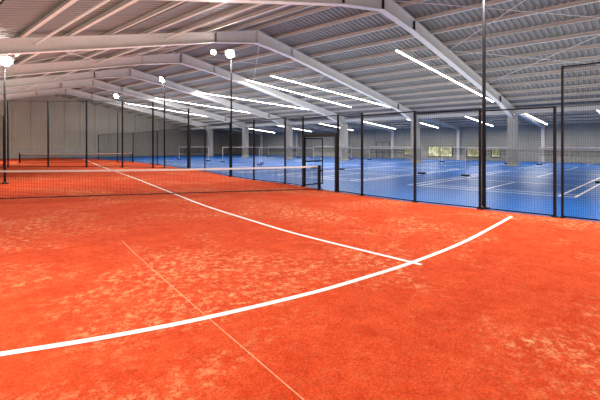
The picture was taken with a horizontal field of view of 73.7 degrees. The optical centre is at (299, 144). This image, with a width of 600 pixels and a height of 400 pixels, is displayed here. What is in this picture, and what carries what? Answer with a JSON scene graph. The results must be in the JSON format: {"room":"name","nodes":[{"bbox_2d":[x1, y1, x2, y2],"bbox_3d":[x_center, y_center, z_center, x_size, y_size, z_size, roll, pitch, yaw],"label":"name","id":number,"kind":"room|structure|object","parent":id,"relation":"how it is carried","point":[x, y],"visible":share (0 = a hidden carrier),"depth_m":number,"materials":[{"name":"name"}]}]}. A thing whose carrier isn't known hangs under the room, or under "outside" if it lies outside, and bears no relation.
{"room":"sports hall","nodes":[
{"label":"sports hall","id":0,"kind":"room"},
{"bbox_2d":[0,95,227,158],"bbox_3d":[-30.135,-2.686,58.680,0.380,8.872,50.000,0,0,43],"label":"wall","id":1,"kind":"structure","parent":0,"point":[71,121],"depth_m":56.60,"materials":[{"name":"metal"}]},
{"bbox_2d":[0,0,262,95],"bbox_3d":[-11.778,-4.624,20.773,78.260,1.377,5.590,0,0,43],"label":"tube","id":2,"kind":"object","parent":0,"point":[101,3],"depth_m":15.61,"materials":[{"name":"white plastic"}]},
{"bbox_2d":[0,0,599,132],"bbox_3d":[-1.486,-4.716,32.027,79.160,4.972,50.600,0,0,43],"label":"ceiling","id":3,"kind":"structure","parent":0,"point":[16,16],"depth_m":24.50,"materials":[{"name":"grey metal"}]},
{"bbox_2d":[125,102,202,115],"bbox_3d":[-17.325,-4.780,52.909,10.825,2.074,0.100,0,0,-13],"label":"tube light","id":4,"kind":"object","parent":3,"relation":"hanging from","point":[125,102],"visible":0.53,"depth_m":52.90,"materials":[{"name":"white paint"}]},
{"bbox_2d":[155,97,247,112],"bbox_3d":[-11.101,-4.780,47.119,11.410,2.074,0.100,0,0,-9],"label":"tube light","id":5,"kind":"object","parent":3,"relation":"hanging from","point":[155,97],"visible":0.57,"depth_m":46.97,"materials":[{"name":"glowing white light diffuser"}]},
{"bbox_2d":[196,91,307,109],"bbox_3d":[-4.532,-4.705,41.554,12.222,2.144,0.100,0,0,-7],"label":"tube light","id":6,"kind":"object","parent":3,"relation":"hanging from","point":[196,91],"visible":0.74,"depth_m":41.45,"materials":[{"name":"glowing white light emitter"}]},
{"bbox_2d":[246,79,350,107],"bbox_3d":[0.213,-4.784,36.525,10.732,2.266,0.100,0,0,-27],"label":"tube light","id":7,"kind":"object","parent":3,"relation":"hanging from","point":[246,79],"visible":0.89,"depth_m":36.24,"materials":[{"name":"glowing white light emitter"}]},
{"bbox_2d":[270,75,387,106],"bbox_3d":[3.147,-4.668,34.614,12.172,2.475,0.100,0,0,-25],"label":"tube light","id":8,"kind":"object","parent":3,"relation":"hanging from","point":[302,83],"visible":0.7,"depth_m":34.12,"materials":[{"name":"glowing white light emitter"}]},
{"bbox_2d":[363,121,395,128],"bbox_3d":[9.501,-2.558,47.757,7.012,1.170,0.100,0,0,-45],"label":"tube light","id":9,"kind":"object","parent":3,"relation":"hanging from","point":[363,121],"visible":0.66,"depth_m":47.52,"materials":[{"name":"white paint"}]},
{"bbox_2d":[396,49,493,101],"bbox_3d":[10.474,-4.682,27.662,12.229,2.614,0.100,0,0,-39],"label":"tube light","id":10,"kind":"object","parent":3,"relation":"hanging from","point":[397,50],"visible":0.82,"depth_m":26.67,"materials":[{"name":"glowing white light emitter"}]},
{"bbox_2d":[525,114,547,124],"bbox_3d":[21.582,-2.558,36.518,7.012,1.170,0.100,0,0,-45],"label":"tube light","id":11,"kind":"object","parent":3,"relation":"hanging from","point":[525,114],"visible":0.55,"depth_m":36.43,"materials":[{"name":"white paint"}]},
{"bbox_2d":[0,0,599,112],"bbox_3d":[-10.195,-4.747,28.861,51.822,3.917,30.529,0,0,43],"label":"cables","id":12,"kind":"structure","parent":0,"point":[391,0],"depth_m":22.54,"materials":[{"name":"grey metal"}]},
{"bbox_2d":[84,154,599,221],"bbox_3d":[-1.391,1.850,31.939,78.900,0.200,50.600,0,0,43],"label":"floor","id":13,"kind":"structure","parent":0,"point":[587,198],"depth_m":19.72,"materials":[{"name":"blue"}]},
{"bbox_2d":[0,88,262,155],"bbox_3d":[-23.685,-2.583,52.679,0.820,8.667,49.820,0,0,43],"label":"frame","id":14,"kind":"object","parent":13,"relation":"on","point":[68,91],"visible":0.77,"depth_m":52.93,"materials":[{"name":"metal"}]},
{"bbox_2d":[0,79,298,156],"bbox_3d":[-17.315,-2.583,46.754,0.820,8.667,49.820,0,0,43],"label":"frame","id":15,"kind":"object","parent":13,"relation":"on","point":[90,82],"visible":0.94,"depth_m":44.66,"materials":[{"name":"metal"}]},
{"bbox_2d":[0,68,339,158],"bbox_3d":[-10.945,-2.583,40.828,0.820,8.667,49.820,0,0,43],"label":"frame","id":16,"kind":"object","parent":13,"relation":"on","point":[127,72],"visible":0.8,"depth_m":37.07,"materials":[{"name":"metal"}]},
{"bbox_2d":[177,147,210,160],"bbox_3d":[-12.259,0.966,45.875,6.500,1.560,0.280,0,0,43],"label":"net","id":17,"kind":"object","parent":13,"relation":"on","point":[207,148],"visible":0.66,"depth_m":45.13,"materials":[{"name":"grey fabric"}]},
{"bbox_2d":[0,53,393,160],"bbox_3d":[-4.575,-2.583,34.902,0.820,8.667,49.820,0,0,43],"label":"frame","id":18,"kind":"object","parent":13,"relation":"on","point":[179,58],"visible":0.92,"depth_m":29.94,"materials":[{"name":"metal"}]},
{"bbox_2d":[0,30,459,162],"bbox_3d":[1.794,-2.583,28.976,0.820,8.667,49.820,0,0,43],"label":"frame","id":19,"kind":"object","parent":13,"relation":"on","point":[8,46],"visible":0.87,"depth_m":21.05,"materials":[{"name":"metal"}]},
{"bbox_2d":[181,105,599,129],"bbox_3d":[8.145,-2.730,42.189,78.260,0.340,0.120,0,0,43],"label":"beam","id":20,"kind":"structure","parent":19,"relation":"attached to","point":[580,108],"depth_m":37.06,"materials":[{"name":"metal"}]},
{"bbox_2d":[221,147,263,163],"bbox_3d":[-5.890,0.966,39.949,6.500,1.560,0.280,0,0,43],"label":"net","id":21,"kind":"object","parent":13,"relation":"on","point":[246,148],"visible":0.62,"depth_m":39.46,"materials":[{"name":"grey fabric"}]},
{"bbox_2d":[196,163,355,172],"bbox_3d":[-1.223,1.746,32.192,6.190,0.001,13.490,0,0,43],"label":"court","id":22,"kind":"object","parent":13,"relation":"on","point":[297,163],"depth_m":31.04,"materials":[{"name":"white paint"}]},
{"bbox_2d":[267,146,300,157],"bbox_3d":[-2.383,0.966,56.491,6.500,1.560,0.280,0,0,43],"label":"net","id":23,"kind":"object","parent":13,"relation":"on","point":[268,146],"visible":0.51,"depth_m":57.69,"materials":[{"name":"grey fabric"}]},
{"bbox_2d":[257,147,313,165],"bbox_3d":[-1.223,0.966,32.193,6.500,1.560,0.280,0,0,43],"label":"net","id":24,"kind":"object","parent":13,"relation":"on","point":[263,150],"visible":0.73,"depth_m":32.52,"materials":[{"name":"grey fabric"}]},
{"bbox_2d":[0,158,599,399],"bbox_3d":[-10.873,1.740,21.746,77.900,0.020,20.758,0,0,43],"label":"court","id":25,"kind":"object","parent":13,"relation":"on","point":[511,311],"visible":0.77,"depth_m":4.57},
{"bbox_2d":[0,115,2,167],"bbox_3d":[-17.759,-0.260,20.669,0.313,3.980,23.078,0,0,-27],"label":"fence","id":26,"kind":"object","parent":25,"relation":"on","point":[0,115],"visible":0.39,"depth_m":30.57,"materials":[{"name":"metal"}]},
{"bbox_2d":[0,55,14,183],"bbox_3d":[-13.014,-1.085,17.683,0.509,5.629,0.695,0,0,43],"label":"floodlight pole","id":27,"kind":"object","parent":25,"relation":"on","point":[5,61],"visible":0.8,"depth_m":17.71,"materials":[{"name":"white metal"}]},
{"bbox_2d":[19,153,132,162],"bbox_3d":[-21.546,1.255,38.731,10.361,0.950,0.319,0,0,-11],"label":"net","id":28,"kind":"object","parent":25,"relation":"on","point":[72,158],"visible":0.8,"depth_m":38.74,"materials":[{"name":"fabric"}]},
{"bbox_2d":[7,101,188,168],"bbox_3d":[-15.277,-0.860,30.645,15.053,5.180,1.545,0,0,9],"label":"fence","id":29,"kind":"object","parent":25,"relation":"on","point":[14,102],"visible":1,"depth_m":31.13,"materials":[{"name":"metal"}]},
{"bbox_2d":[113,94,118,159],"bbox_3d":[-18.563,-1.710,40.505,0.699,6.879,0.518,0,0,43],"label":"floodlight pole","id":30,"kind":"object","parent":25,"relation":"on","point":[115,95],"visible":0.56,"depth_m":40.55,"materials":[{"name":"metal"}]},
{"bbox_2d":[103,128,187,167],"bbox_3d":[-16.035,0.240,39.166,1.013,2.980,25.526,0,0,-40],"label":"fence","id":31,"kind":"object","parent":25,"relation":"on","point":[170,132],"visible":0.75,"depth_m":34.03,"materials":[{"name":"metal"}]},
{"bbox_2d":[0,165,323,198],"bbox_3d":[-4.575,1.255,14.006,11.295,0.950,0.319,0,0,-15],"label":"net","id":32,"kind":"object","parent":25,"relation":"on","point":[318,166],"visible":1,"depth_m":13.85,"materials":[{"name":"fabric"}]},
{"bbox_2d":[159,77,166,167],"bbox_3d":[-10.383,-1.710,30.329,0.697,6.879,0.509,0,0,43],"label":"floodlight pole","id":33,"kind":"object","parent":25,"relation":"on","point":[162,79],"visible":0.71,"depth_m":30.36,"materials":[{"name":"white metal"}]},
{"bbox_2d":[122,241,304,399],"bbox_3d":[-1.300,1.726,4.550,6.395,0.001,1.305,0,0,43],"label":"line","id":34,"kind":"object","parent":25,"relation":"on","point":[122,241],"visible":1,"depth_m":3.55,"materials":[{"name":"white paint"}]},
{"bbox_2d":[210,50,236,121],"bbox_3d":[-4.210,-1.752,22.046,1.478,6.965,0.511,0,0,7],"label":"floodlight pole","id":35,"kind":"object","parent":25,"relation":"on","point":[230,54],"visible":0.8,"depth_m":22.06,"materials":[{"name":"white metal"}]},
{"bbox_2d":[0,159,511,355],"bbox_3d":[-11.428,1.724,30.269,10.851,0.001,56.450,0,0,-27],"label":"line","id":36,"kind":"object","parent":25,"relation":"on","point":[35,348],"visible":0.92,"depth_m":4.44,"materials":[{"name":"white paint"}]},
{"bbox_2d":[190,106,558,217],"bbox_3d":[-1.179,0.240,18.867,0.908,2.980,23.739,0,0,-36],"label":"fence","id":37,"kind":"object","parent":25,"relation":"on","point":[231,125],"visible":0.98,"depth_m":11.87,"materials":[{"name":"metal"}]},
{"bbox_2d":[302,134,336,190],"bbox_3d":[0.719,0.652,15.950,1.006,2.155,2.632,0,0,-10],"label":"gate","id":38,"kind":"object","parent":37,"relation":"attached to","point":[318,142],"visible":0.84,"depth_m":16.62,"materials":[{"name":"black metal"}]},
{"bbox_2d":[559,62,599,220],"bbox_3d":[8.137,-0.070,7.692,5.353,3.600,0.130,0,0,43],"label":"fence","id":39,"kind":"object","parent":25,"relation":"on","point":[595,63],"visible":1,"depth_m":9.29,"materials":[{"name":"metal"}]},
{"bbox_2d":[313,146,351,158],"bbox_3d":[3.987,0.966,50.565,6.500,1.560,0.280,0,0,43],"label":"net","id":40,"kind":"object","parent":13,"relation":"on","point":[313,146],"visible":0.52,"depth_m":50.57,"materials":[{"name":"grey fabric"}]},
{"bbox_2d":[165,0,544,165],"bbox_3d":[8.164,-2.583,23.050,0.820,8.667,49.820,0,0,43],"label":"frame","id":41,"kind":"object","parent":13,"relation":"on","point":[390,9],"visible":0.97,"depth_m":21.67,"materials":[{"name":"metal"}]},
{"bbox_2d":[0,0,599,133],"bbox_3d":[-1.166,-4.597,32.180,78.260,4.955,47.790,0,0,43],"label":"roof purlins","id":42,"kind":"structure","parent":41,"relation":"attached to","point":[67,3],"depth_m":26.50,"materials":[{"name":"grey metal"}]},
{"bbox_2d":[280,166,460,180],"bbox_3d":[5.147,1.746,26.267,6.190,0.001,13.490,0,0,43],"label":"court","id":43,"kind":"object","parent":13,"relation":"on","point":[383,166],"depth_m":24.51,"materials":[{"name":"white paint"}]},
{"bbox_2d":[339,148,425,173],"bbox_3d":[5.147,0.966,26.267,6.500,1.560,0.280,0,0,43],"label":"net","id":44,"kind":"object","parent":13,"relation":"on","point":[398,150],"visible":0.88,"depth_m":25.75,"materials":[{"name":"grey fabric"}]},
{"bbox_2d":[369,147,401,159],"bbox_3d":[10.357,0.966,44.639,6.500,1.560,0.280,0,0,43],"label":"net","id":45,"kind":"object","parent":13,"relation":"on","point":[369,147],"visible":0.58,"depth_m":45.80,"materials":[{"name":"grey fabric"}]},
{"bbox_2d":[441,147,506,163],"bbox_3d":[16.726,0.966,38.713,6.500,1.560,0.280,0,0,43],"label":"net","id":46,"kind":"object","parent":13,"relation":"on","point":[459,151],"visible":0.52,"depth_m":38.92,"materials":[{"name":"grey fabric"}]},
{"bbox_2d":[478,0,489,207],"bbox_3d":[4.979,-1.510,10.898,0.687,6.479,0.510,0,0,43],"label":"floodlight pole","id":47,"kind":"object","parent":13,"relation":"on","point":[483,1],"visible":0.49,"depth_m":10.94,"materials":[{"name":"grey metal"}]},
{"bbox_2d":[409,171,599,196],"bbox_3d":[11.517,1.746,20.341,6.190,0.001,13.490,0,0,43],"label":"court","id":48,"kind":"object","parent":13,"relation":"on","point":[496,171],"depth_m":17.25,"materials":[{"name":"white paint"}]},
{"bbox_2d":[461,148,599,182],"bbox_3d":[11.517,0.966,20.341,6.500,1.560,0.280,0,0,43],"label":"net","id":49,"kind":"object","parent":13,"relation":"on","point":[473,149],"visible":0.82,"depth_m":20.27,"materials":[{"name":"grey fabric"}]},
{"bbox_2d":[522,163,594,170],"bbox_3d":[23.096,1.746,32.787,6.190,0.001,13.490,0,0,43],"label":"court","id":50,"kind":"object","parent":13,"relation":"on","point":[549,163],"depth_m":31.04,"materials":[{"name":"white paint"}]},
{"bbox_2d":[538,147,597,164],"bbox_3d":[23.096,0.966,32.787,6.500,1.560,0.280,0,0,43],"label":"net","id":51,"kind":"object","parent":13,"relation":"on","point":[539,147],"visible":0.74,"depth_m":33.41,"materials":[{"name":"grey fabric"}]},
{"bbox_2d":[235,122,599,162],"bbox_3d":[15.727,-0.250,50.316,78.330,4.000,0.370,0,0,43],"label":"wall","id":52,"kind":"structure","parent":0,"point":[573,132],"depth_m":46.82,"materials":[{"name":"concrete"}]},
{"bbox_2d":[376,142,389,157],"bbox_3d":[11.211,0.652,54.146,2.100,2.195,0.135,0,0,43],"label":"door","id":53,"kind":"structure","parent":52,"relation":"in","point":[385,144],"depth_m":54.08,"materials":[{"name":"grey metal"}]},
{"bbox_2d":[429,146,452,156],"bbox_3d":[17.057,0.775,48.758,3.100,1.330,0.100,0,0,43],"label":"window","id":54,"kind":"structure","parent":52,"relation":"in","point":[448,151],"depth_m":48.63,"materials":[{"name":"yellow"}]},
{"bbox_2d":[466,146,478,156],"bbox_3d":[19.986,0.750,46.034,1.600,1.280,0.100,0,0,43],"label":"window","id":55,"kind":"structure","parent":52,"relation":"in","point":[468,151],"depth_m":46.13,"materials":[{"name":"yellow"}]},
{"bbox_2d":[491,148,500,157],"bbox_3d":[21.743,0.800,44.399,1.000,1.180,0.100,0,0,43],"label":"window","id":56,"kind":"structure","parent":52,"relation":"in","point":[492,155],"depth_m":44.37,"materials":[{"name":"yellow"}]}
]}

